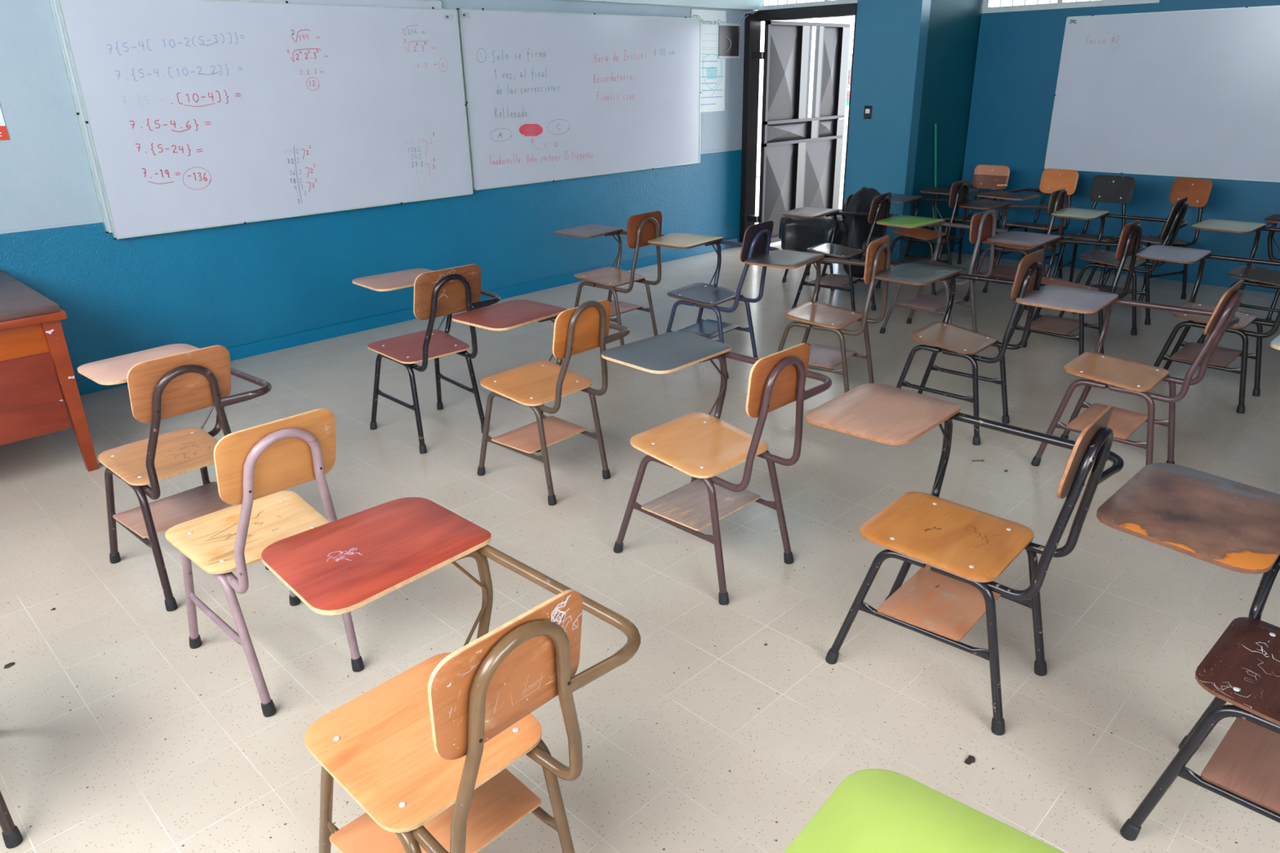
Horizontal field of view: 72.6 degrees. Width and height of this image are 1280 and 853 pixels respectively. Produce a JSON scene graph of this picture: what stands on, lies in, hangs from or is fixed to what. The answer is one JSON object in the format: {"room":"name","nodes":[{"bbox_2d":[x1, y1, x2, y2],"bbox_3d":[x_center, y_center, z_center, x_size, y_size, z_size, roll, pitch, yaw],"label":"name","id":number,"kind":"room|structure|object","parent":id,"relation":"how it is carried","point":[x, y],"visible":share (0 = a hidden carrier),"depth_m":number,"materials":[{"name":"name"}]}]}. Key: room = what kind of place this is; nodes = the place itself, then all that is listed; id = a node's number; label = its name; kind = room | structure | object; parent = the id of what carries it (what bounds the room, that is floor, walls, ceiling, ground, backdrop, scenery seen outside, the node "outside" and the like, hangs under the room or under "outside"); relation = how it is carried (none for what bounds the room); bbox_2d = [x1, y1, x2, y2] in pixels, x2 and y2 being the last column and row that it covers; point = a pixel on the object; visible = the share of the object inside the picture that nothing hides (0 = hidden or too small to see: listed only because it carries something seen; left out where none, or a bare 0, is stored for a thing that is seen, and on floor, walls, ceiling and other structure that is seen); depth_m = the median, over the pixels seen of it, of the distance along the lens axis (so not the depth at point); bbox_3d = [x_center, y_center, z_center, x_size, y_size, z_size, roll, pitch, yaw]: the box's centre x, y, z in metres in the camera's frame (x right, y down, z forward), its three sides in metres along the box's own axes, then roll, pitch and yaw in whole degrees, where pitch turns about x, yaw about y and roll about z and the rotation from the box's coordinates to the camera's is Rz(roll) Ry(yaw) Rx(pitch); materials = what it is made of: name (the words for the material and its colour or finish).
{"room":"classroom","nodes":[
{"label":"classroom","id":0,"kind":"room"},
{"bbox_2d":[0,0,753,381],"bbox_3d":[-2.044,-2.427,5.456,0.150,3.750,8.700,20,30,41],"label":"wall","id":1,"kind":"structure","parent":0,"point":[239,284],"depth_m":5.58,"materials":[{"name":"blue paint"}]},
{"bbox_2d":[0,106,8,140],"bbox_3d":[-3.380,-1.732,4.155,0.004,0.720,0.452,20,30,41],"label":"poster","id":2,"kind":"object","parent":1,"relation":"attached to","point":[3,132],"visible":1,"depth_m":4.41,"materials":[{"name":"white paper"}]},
{"bbox_2d":[48,0,442,233],"bbox_3d":[-2.158,-1.979,5.366,0.032,1.260,2.340,20,30,41],"label":"whiteboard","id":3,"kind":"object","parent":1,"relation":"attached to","point":[406,3],"visible":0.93,"depth_m":4.73,"materials":[{"name":"white metal"}]},
{"bbox_2d":[55,0,473,239],"bbox_3d":[-2.090,-1.947,5.397,0.032,1.242,2.412,20,30,41],"label":"whiteboard","id":4,"kind":"object","parent":1,"relation":"attached to","point":[197,114],"visible":1,"depth_m":5.22,"materials":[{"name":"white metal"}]},
{"bbox_2d":[0,148,741,234],"bbox_3d":[-1.986,-1.532,5.745,0.006,0.014,8.460,20,30,41],"label":"trim","id":5,"kind":"structure","parent":1,"relation":"attached to","point":[100,220],"depth_m":4.69,"materials":[{"name":"paint"}]},
{"bbox_2d":[58,236,739,399],"bbox_3d":[-1.967,-0.703,6.078,0.014,0.085,8.460,20,30,41],"label":"baseboard","id":6,"kind":"structure","parent":1,"relation":"attached to","point":[85,386],"depth_m":6.16,"materials":[{"name":"paint"}]},
{"bbox_2d":[456,8,701,191],"bbox_3d":[-0.352,-2.665,7.045,0.030,1.230,2.546,20,30,41],"label":"whiteboard","id":7,"kind":"object","parent":1,"relation":"attached to","point":[550,96],"visible":1,"depth_m":6.88,"materials":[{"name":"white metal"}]},
{"bbox_2d":[564,0,759,10],"bbox_3d":[-1.961,-3.416,5.013,0.090,1.587,8.590,20,30,41],"label":"trim","id":8,"kind":"structure","parent":1,"relation":"attached to","point":[749,5],"depth_m":7.54,"materials":[{"name":"paint"}]},
{"bbox_2d":[691,8,726,112],"bbox_3d":[0.622,-3.300,7.882,0.003,0.850,0.470,20,30,41],"label":"poster","id":9,"kind":"object","parent":1,"relation":"attached to","point":[713,68],"visible":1,"depth_m":7.90,"materials":[{"name":"white paper"}]},
{"bbox_2d":[717,22,740,58],"bbox_3d":[0.822,-3.537,7.990,0.032,0.295,0.305,20,30,41],"label":"electrical panel","id":10,"kind":"object","parent":1,"relation":"attached to","point":[728,37],"visible":1,"depth_m":7.99,"materials":[{"name":"white metal"}]},
{"bbox_2d":[737,10,756,36],"bbox_3d":[0.991,-3.730,8.066,0.206,0.229,0.021,-10,24,-22],"label":"cable","id":11,"kind":"object","parent":10,"relation":"attached to","point":[753,11],"visible":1,"depth_m":8.04,"materials":[{"name":"paint"}]},
{"bbox_2d":[0,240,1279,852],"bbox_3d":[1.272,0.281,3.770,8.446,0.120,9.650,20,30,41],"label":"floor","id":12,"kind":"structure","parent":0,"point":[117,735],"depth_m":2.86,"materials":[{"name":"tile"}]},
{"bbox_2d":[4,662,14,668],"bbox_3d":[-1.925,0.728,2.657,0.027,0.005,0.025,-8,23,-16],"label":"scrap","id":13,"kind":"object","parent":12,"relation":"on","point":[8,665],"visible":1,"depth_m":2.66,"materials":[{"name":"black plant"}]},
{"bbox_2d":[0,790,22,848],"bbox_3d":[-1.720,0.569,1.914,0.374,0.859,0.593,-19,28,-37],"label":"chair","id":14,"kind":"object","parent":12,"relation":"on","point":[12,837],"visible":1,"depth_m":2.01,"materials":[{"name":"metal"}]},
{"bbox_2d":[0,270,98,471],"bbox_3d":[-3.136,-0.210,4.000,1.240,0.778,0.742,20,30,41],"label":"desk","id":15,"kind":"object","parent":12,"relation":"on","point":[35,358],"visible":1,"depth_m":3.75,"materials":[{"name":"paint"}]},
{"bbox_2d":[77,343,271,611],"bbox_3d":[-1.653,0.075,3.106,0.813,0.875,0.503,18,29,39],"label":"chair","id":16,"kind":"object","parent":12,"relation":"on","point":[170,380],"visible":0.83,"depth_m":2.93,"materials":[{"name":"wood"}]},
{"bbox_2d":[112,481,233,537],"bbox_3d":[-1.649,0.294,3.119,0.255,0.008,0.361,18,29,39],"label":"shelf","id":17,"kind":"object","parent":16,"relation":"attached to","point":[166,513],"depth_m":3.10,"materials":[{"name":"brown wood"}]},
{"bbox_2d":[164,408,364,717],"bbox_3d":[-1.084,0.318,2.489,0.613,0.869,0.385,20,30,41],"label":"chair","id":18,"kind":"object","parent":12,"relation":"on","point":[254,466],"visible":0.83,"depth_m":2.33,"materials":[{"name":"wood"}]},
{"bbox_2d":[351,263,500,453],"bbox_3d":[-1.061,-0.407,4.276,0.516,0.865,0.830,-21,29,-39],"label":"chair","id":19,"kind":"object","parent":12,"relation":"on","point":[447,291],"visible":0.99,"depth_m":4.09,"materials":[{"name":"brown metal"}]},
{"bbox_2d":[261,497,640,852],"bbox_3d":[-0.424,0.592,1.803,0.816,0.852,0.487,19,29,40],"label":"chair","id":20,"kind":"object","parent":12,"relation":"on","point":[426,753],"visible":1,"depth_m":1.69,"materials":[{"name":"wood"}]},
{"bbox_2d":[328,768,541,852],"bbox_3d":[-0.414,0.810,1.800,0.250,0.008,0.367,19,29,40],"label":"shelf","id":21,"kind":"object","parent":20,"relation":"attached to","point":[500,802],"depth_m":1.78,"materials":[{"name":"brown wood"}]},
{"bbox_2d":[451,299,630,505],"bbox_3d":[-0.434,-0.202,3.770,0.798,0.842,0.522,18,29,38],"label":"chair","id":22,"kind":"object","parent":12,"relation":"on","point":[584,327],"visible":1,"depth_m":3.67,"materials":[{"name":"wood"}]},
{"bbox_2d":[491,415,586,453],"bbox_3d":[-0.432,0.033,3.777,0.241,0.008,0.357,18,29,38],"label":"shelf","id":23,"kind":"object","parent":22,"relation":"attached to","point":[525,439],"depth_m":3.75,"materials":[{"name":"brown wood"}]},
{"bbox_2d":[554,210,664,345],"bbox_3d":[-0.187,-0.984,5.656,0.789,0.864,0.492,17,28,38],"label":"chair","id":24,"kind":"object","parent":12,"relation":"on","point":[643,228],"visible":0.94,"depth_m":5.53,"materials":[{"name":"wood"}]},
{"bbox_2d":[609,300,642,317],"bbox_3d":[-0.183,-0.764,5.660,0.246,0.008,0.359,17,28,38],"label":"shelf","id":25,"kind":"object","parent":24,"relation":"attached to","point":[624,307],"depth_m":5.68,"materials":[{"name":"brown wood"}]},
{"bbox_2d":[647,220,780,378],"bbox_3d":[0.410,-0.812,5.191,0.820,0.874,0.507,16,27,35],"label":"chair","id":26,"kind":"object","parent":12,"relation":"on","point":[757,237],"visible":0.89,"depth_m":5.11,"materials":[{"name":"metal"}]},
{"bbox_2d":[676,319,740,338],"bbox_3d":[0.405,-0.581,5.200,0.249,0.008,0.359,16,27,35],"label":"shelf","id":27,"kind":"object","parent":26,"relation":"attached to","point":[708,328],"depth_m":5.20,"materials":[{"name":"grey wood"}]},
{"bbox_2d":[601,331,831,604],"bbox_3d":[0.234,0.051,3.103,0.544,0.853,0.797,-21,30,-40],"label":"chair","id":28,"kind":"object","parent":12,"relation":"on","point":[701,446],"visible":1,"depth_m":3.02,"materials":[{"name":"wood"}]},
{"bbox_2d":[641,478,760,530],"bbox_3d":[0.223,0.267,3.107,0.367,0.008,0.262,-21,30,-40],"label":"shelf","id":29,"kind":"object","parent":28,"relation":"attached to","point":[686,508],"depth_m":3.07,"materials":[{"name":"brown wood"}]},
{"bbox_2d":[782,194,857,290],"bbox_3d":[1.516,-1.530,7.072,0.593,0.749,0.374,20,30,41],"label":"chair","id":30,"kind":"object","parent":12,"relation":"on","point":[784,280],"visible":0.11,"depth_m":6.96,"materials":[{"name":"metal"}]},
{"bbox_2d":[778,208,848,255],"bbox_3d":[1.530,-1.568,7.046,0.737,0.348,0.658,20,30,41],"label":"jacket","id":31,"kind":"object","parent":30,"relation":"on","point":[795,233],"visible":0.41,"depth_m":6.87,"materials":[{"name":"black fabric"}]},
{"bbox_2d":[841,186,883,278],"bbox_3d":[1.750,-1.511,6.824,0.283,0.707,0.480,20,30,41],"label":"backpack","id":32,"kind":"object","parent":30,"relation":"hanging from","point":[859,227],"visible":0.55,"depth_m":6.65,"materials":[{"name":"fabric"}]},
{"bbox_2d":[744,235,898,392],"bbox_3d":[0.955,-0.614,4.684,0.784,0.868,0.491,14,27,33],"label":"chair","id":33,"kind":"object","parent":12,"relation":"on","point":[816,315],"visible":0.84,"depth_m":4.58,"materials":[{"name":"metal"}]},
{"bbox_2d":[808,343,856,368],"bbox_3d":[0.980,-0.380,4.686,0.262,0.008,0.355,14,27,33],"label":"shelf","id":34,"kind":"object","parent":33,"relation":"attached to","point":[821,357],"depth_m":4.67,"materials":[{"name":"brown wood"}]},
{"bbox_2d":[782,192,897,311],"bbox_3d":[1.410,-1.279,6.317,0.787,0.855,0.494,16,27,35],"label":"chair","id":35,"kind":"object","parent":12,"relation":"on","point":[880,207],"visible":0.8,"depth_m":6.23,"materials":[{"name":"metal"}]},
{"bbox_2d":[808,273,860,287],"bbox_3d":[1.416,-1.061,6.322,0.249,0.008,0.361,16,27,35],"label":"shelf","id":36,"kind":"object","parent":35,"relation":"attached to","point":[831,280],"depth_m":6.29,"materials":[{"name":"brown wood"}]},
{"bbox_2d":[783,768,1064,852],"bbox_3d":[0.487,0.902,0.986,0.798,0.859,0.493,16,28,36],"label":"chair","id":37,"kind":"object","parent":12,"relation":"on","point":[871,811],"visible":1,"depth_m":1.17,"materials":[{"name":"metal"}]},
{"bbox_2d":[875,179,976,295],"bbox_3d":[2.192,-1.538,6.918,0.789,0.855,0.494,18,29,38],"label":"chair","id":38,"kind":"object","parent":12,"relation":"on","point":[959,190],"visible":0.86,"depth_m":6.79,"materials":[{"name":"wood"}]},
{"bbox_2d":[892,254,940,263],"bbox_3d":[2.198,-1.318,6.917,0.249,0.008,0.361,18,29,38],"label":"shelf","id":39,"kind":"object","parent":38,"relation":"attached to","point":[911,258],"depth_m":6.95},
{"bbox_2d":[933,123,937,252],"bbox_3d":[2.653,-2.096,7.817,0.200,1.193,0.022,-13,25,-26],"label":"broomstick","id":40,"kind":"object","parent":12,"relation":"on","point":[935,124],"visible":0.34,"depth_m":7.70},
{"bbox_2d":[875,208,1007,333],"bbox_3d":[1.904,-1.028,5.691,0.495,0.843,0.797,-20,29,-39],"label":"chair","id":41,"kind":"object","parent":12,"relation":"on","point":[983,225],"visible":0.77,"depth_m":5.63,"materials":[{"name":"metal"}]},
{"bbox_2d":[899,293,961,310],"bbox_3d":[1.902,-0.813,5.687,0.361,0.008,0.249,-20,29,-39],"label":"shelf","id":42,"kind":"object","parent":41,"relation":"attached to","point":[928,301],"depth_m":5.66,"materials":[{"name":"brown wood"}]},
{"bbox_2d":[875,248,1048,445],"bbox_3d":[1.518,-0.460,4.258,0.776,0.884,0.507,18,29,39],"label":"chair","id":43,"kind":"object","parent":12,"relation":"on","point":[948,339],"visible":0.95,"depth_m":4.17,"materials":[{"name":"brown wood"}]},
{"bbox_2d":[805,383,1124,735],"bbox_3d":[0.864,0.275,2.497,0.792,0.872,0.519,18,29,38],"label":"chair","id":44,"kind":"object","parent":12,"relation":"on","point":[959,550],"visible":1,"depth_m":2.43,"materials":[{"name":"wood"}]},
{"bbox_2d":[876,564,1000,641],"bbox_3d":[0.869,0.495,2.499,0.237,0.008,0.349,18,29,38],"label":"shelf","id":45,"kind":"object","parent":44,"relation":"attached to","point":[931,604],"depth_m":2.46,"materials":[{"name":"brown wood"}]},
{"bbox_2d":[920,164,1009,273],"bbox_3d":[2.738,-1.744,7.394,0.493,0.859,0.798,18,29,39],"label":"chair","id":46,"kind":"object","parent":12,"relation":"on","point":[985,176],"visible":0.54,"depth_m":7.45,"materials":[{"name":"wood"}]},
{"bbox_2d":[964,755,975,764],"bbox_3d":[0.844,0.851,2.220,0.021,0.005,0.036,20,30,41],"label":"scrap","id":47,"kind":"object","parent":12,"relation":"on","point":[970,759],"visible":1,"depth_m":2.22,"materials":[{"name":"black plant"}]},
{"bbox_2d":[959,188,1075,310],"bbox_3d":[2.745,-1.362,6.474,0.751,0.842,0.498,18,29,39],"label":"chair","id":48,"kind":"object","parent":12,"relation":"on","point":[1058,199],"visible":0.57,"depth_m":6.39,"materials":[{"name":"wood"}]},
{"bbox_2d":[982,265,1017,278],"bbox_3d":[2.741,-1.152,6.482,0.249,0.008,0.361,18,29,39],"label":"shelf","id":49,"kind":"object","parent":48,"relation":"attached to","point":[1002,271],"depth_m":6.45,"materials":[{"name":"brown wood"}]},
{"bbox_2d":[976,168,1079,278],"bbox_3d":[3.114,-1.619,7.068,0.798,0.857,0.493,-18,28,-35],"label":"chair","id":50,"kind":"object","parent":12,"relation":"on","point":[1051,180],"visible":0.77,"depth_m":7.08,"materials":[{"name":"wood"}]},
{"bbox_2d":[986,219,1146,355],"bbox_3d":[2.450,-0.817,5.138,0.798,0.850,0.494,19,30,41],"label":"chair","id":51,"kind":"object","parent":12,"relation":"on","point":[1128,244],"visible":0.65,"depth_m":5.09,"materials":[{"name":"metal"}]},
{"bbox_2d":[1022,315,1087,334],"bbox_3d":[2.452,-0.602,5.141,0.249,0.008,0.361,19,30,41],"label":"shelf","id":52,"kind":"object","parent":51,"relation":"attached to","point":[1046,324],"depth_m":5.11,"materials":[{"name":"brown wood"}]},
{"bbox_2d":[1052,174,1135,284],"bbox_3d":[3.424,-1.423,6.569,0.374,0.859,0.593,18,29,39],"label":"chair","id":53,"kind":"object","parent":12,"relation":"on","point":[1104,188],"visible":0.79,"depth_m":6.60,"materials":[{"name":"wood"}]},
{"bbox_2d":[1050,196,1188,335],"bbox_3d":[3.149,-1.126,5.851,0.802,0.859,0.492,18,29,39],"label":"chair","id":54,"kind":"object","parent":12,"relation":"on","point":[1175,221],"visible":0.85,"depth_m":5.77,"materials":[{"name":"metal"}]},
{"bbox_2d":[1092,284,1132,298],"bbox_3d":[3.147,-0.908,5.860,0.249,0.008,0.361,18,29,39],"label":"shelf","id":55,"kind":"object","parent":54,"relation":"attached to","point":[1104,288],"depth_m":5.90,"materials":[{"name":"grey wood"}]},
{"bbox_2d":[1015,280,1244,466],"bbox_3d":[2.029,-0.249,3.741,0.815,0.863,0.495,19,29,40],"label":"chair","id":56,"kind":"object","parent":12,"relation":"on","point":[1116,374],"visible":0.98,"depth_m":3.68,"materials":[{"name":"metal"}]},
{"bbox_2d":[1066,403,1147,439],"bbox_3d":[2.022,-0.025,3.753,0.232,0.008,0.365,19,29,40],"label":"shelf","id":57,"kind":"object","parent":56,"relation":"attached to","point":[1123,423],"depth_m":3.74,"materials":[{"name":"brown wood"}]},
{"bbox_2d":[1102,177,1212,301],"bbox_3d":[3.819,-1.374,6.433,0.593,0.857,0.374,-10,24,-21],"label":"chair","id":58,"kind":"object","parent":12,"relation":"on","point":[1197,191],"visible":0.74,"depth_m":6.38,"materials":[{"name":"wood"}]},
{"bbox_2d":[1096,462,1279,840],"bbox_3d":[1.405,0.517,1.890,0.538,0.859,0.814,-20,29,-39],"label":"chair","id":59,"kind":"object","parent":12,"relation":"on","point":[1223,522],"visible":1,"depth_m":1.90,"materials":[{"name":"wood"}]},
{"bbox_2d":[1200,717,1279,813],"bbox_3d":[1.409,0.734,1.887,0.351,0.008,0.247,-20,29,-39],"label":"shelf","id":60,"kind":"object","parent":59,"relation":"attached to","point":[1244,768],"depth_m":1.87,"materials":[{"name":"brown wood"}]},
{"bbox_2d":[1135,244,1279,413],"bbox_3d":[2.983,-0.597,4.558,0.777,0.859,0.492,19,30,41],"label":"chair","id":61,"kind":"object","parent":12,"relation":"on","point":[1221,357],"visible":0.8,"depth_m":4.53,"materials":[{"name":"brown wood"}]},
{"bbox_2d":[1170,342,1241,367],"bbox_3d":[2.975,-0.380,4.568,0.249,0.008,0.361,19,30,41],"label":"shelf","id":62,"kind":"object","parent":61,"relation":"attached to","point":[1221,357],"depth_m":4.54,"materials":[{"name":"brown wood"}]},
{"bbox_2d":[1191,219,1279,343],"bbox_3d":[3.792,-0.925,5.326,0.492,0.859,0.797,-20,29,-39],"label":"chair","id":63,"kind":"object","parent":12,"relation":"on","point":[1264,277],"visible":0.85,"depth_m":5.35,"materials":[{"name":"metal"}]},
{"bbox_2d":[1263,214,1279,319],"bbox_3d":[4.433,-1.115,5.764,0.493,0.859,0.798,20,30,41],"label":"chair","id":64,"kind":"object","parent":12,"relation":"on","point":[1274,220],"visible":0.87,"depth_m":5.79,"materials":[{"name":"metal"}]},
{"bbox_2d":[1270,334,1279,350],"bbox_3d":[2.642,0.019,3.057,0.798,0.859,0.493,20,30,41],"label":"chair","id":65,"kind":"object","parent":12,"relation":"on","point":[1275,344],"visible":1,"depth_m":3.13,"materials":[{"name":"brown wood"}]},
{"bbox_2d":[843,0,931,262],"bbox_3d":[2.126,-3.295,7.390,0.605,3.750,0.140,20,30,41],"label":"pillar","id":66,"kind":"structure","parent":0,"point":[891,38],"depth_m":7.50,"materials":[{"name":"paint"}]},
{"bbox_2d":[739,3,857,242],"bbox_3d":[1.452,-2.753,8.202,1.146,2.160,0.250,20,30,41],"label":"door frame","id":67,"kind":"structure","parent":66,"relation":"in","point":[753,21],"depth_m":8.27,"materials":[{"name":"black metal"}]},
{"bbox_2d":[746,20,850,243],"bbox_3d":[1.633,-2.961,8.809,1.487,2.042,0.148,-21,29,-40],"label":"door","id":68,"kind":"structure","parent":67,"relation":"attached to","point":[801,161],"depth_m":8.68,"materials":[{"name":"metal"}]},
{"bbox_2d":[757,0,857,10],"bbox_3d":[1.492,-4.499,7.512,1.066,1.588,0.080,20,30,41],"label":"window","id":69,"kind":"structure","parent":66,"relation":"in","point":[825,2],"depth_m":7.81,"materials":[{"name":"white metal"}]},
{"bbox_2d":[863,105,872,119],"bbox_3d":[1.998,-2.757,7.640,0.076,0.110,0.014,20,30,41],"label":"light switch","id":70,"kind":"object","parent":66,"relation":"attached to","point":[868,108],"visible":1,"depth_m":7.64,"materials":[{"name":"black plastic"}]},
{"bbox_2d":[906,0,983,257],"bbox_3d":[2.673,-3.346,7.491,0.224,3.750,0.790,20,30,41],"label":"wall","id":71,"kind":"structure","parent":0,"point":[953,28],"depth_m":7.62,"materials":[{"name":"paint"}]},
{"bbox_2d":[953,0,1279,293],"bbox_3d":[5.310,-2.601,5.529,6.476,3.750,0.140,20,30,41],"label":"wall","id":72,"kind":"structure","parent":0,"point":[1019,54],"depth_m":7.35,"materials":[{"name":"blue paint"}]},
{"bbox_2d":[982,0,1159,13],"bbox_3d":[3.479,-3.612,7.023,1.390,0.435,0.080,20,30,41],"label":"window","id":73,"kind":"structure","parent":72,"relation":"in","point":[1060,4],"depth_m":7.11,"materials":[{"name":"white metal"}]},
{"bbox_2d":[1044,5,1279,182],"bbox_3d":[4.370,-2.460,6.473,2.512,1.200,0.028,20,30,41],"label":"whiteboard","id":74,"kind":"object","parent":72,"relation":"attached to","point":[1192,93],"visible":1,"depth_m":6.71,"materials":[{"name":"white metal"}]},
{"label":"outside","id":75,"kind":"structure","parent":0,"visible":0},
{"bbox_2d":[755,176,843,224],"bbox_3d":[7.744,-3.808,13.579,30.000,0.120,16.140,20,30,41],"label":"ground","id":76,"kind":"structure","parent":75,"point":[757,179],"depth_m":12.11,"materials":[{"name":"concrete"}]},
{"bbox_2d":[755,0,854,183],"bbox_3d":[0.608,-6.274,15.264,8.400,3.400,0.200,20,30,41],"label":"wall","id":77,"kind":"structure","parent":76,"relation":"on","point":[844,20],"depth_m":13.36,"materials":[{"name":"paint"}]},
{"bbox_2d":[839,53,851,201],"bbox_3d":[2.638,-3.936,11.523,0.180,1.850,0.060,20,30,41],"label":"post","id":78,"kind":"object","parent":76,"relation":"on","point":[846,106],"visible":0.29,"depth_m":11.53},
{"bbox_2d":[846,53,852,105],"bbox_3d":[2.807,-4.435,11.135,0.322,0.620,0.030,20,30,41],"label":"banner","id":79,"kind":"object","parent":78,"relation":"attached to","point":[851,55],"visible":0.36,"depth_m":11.21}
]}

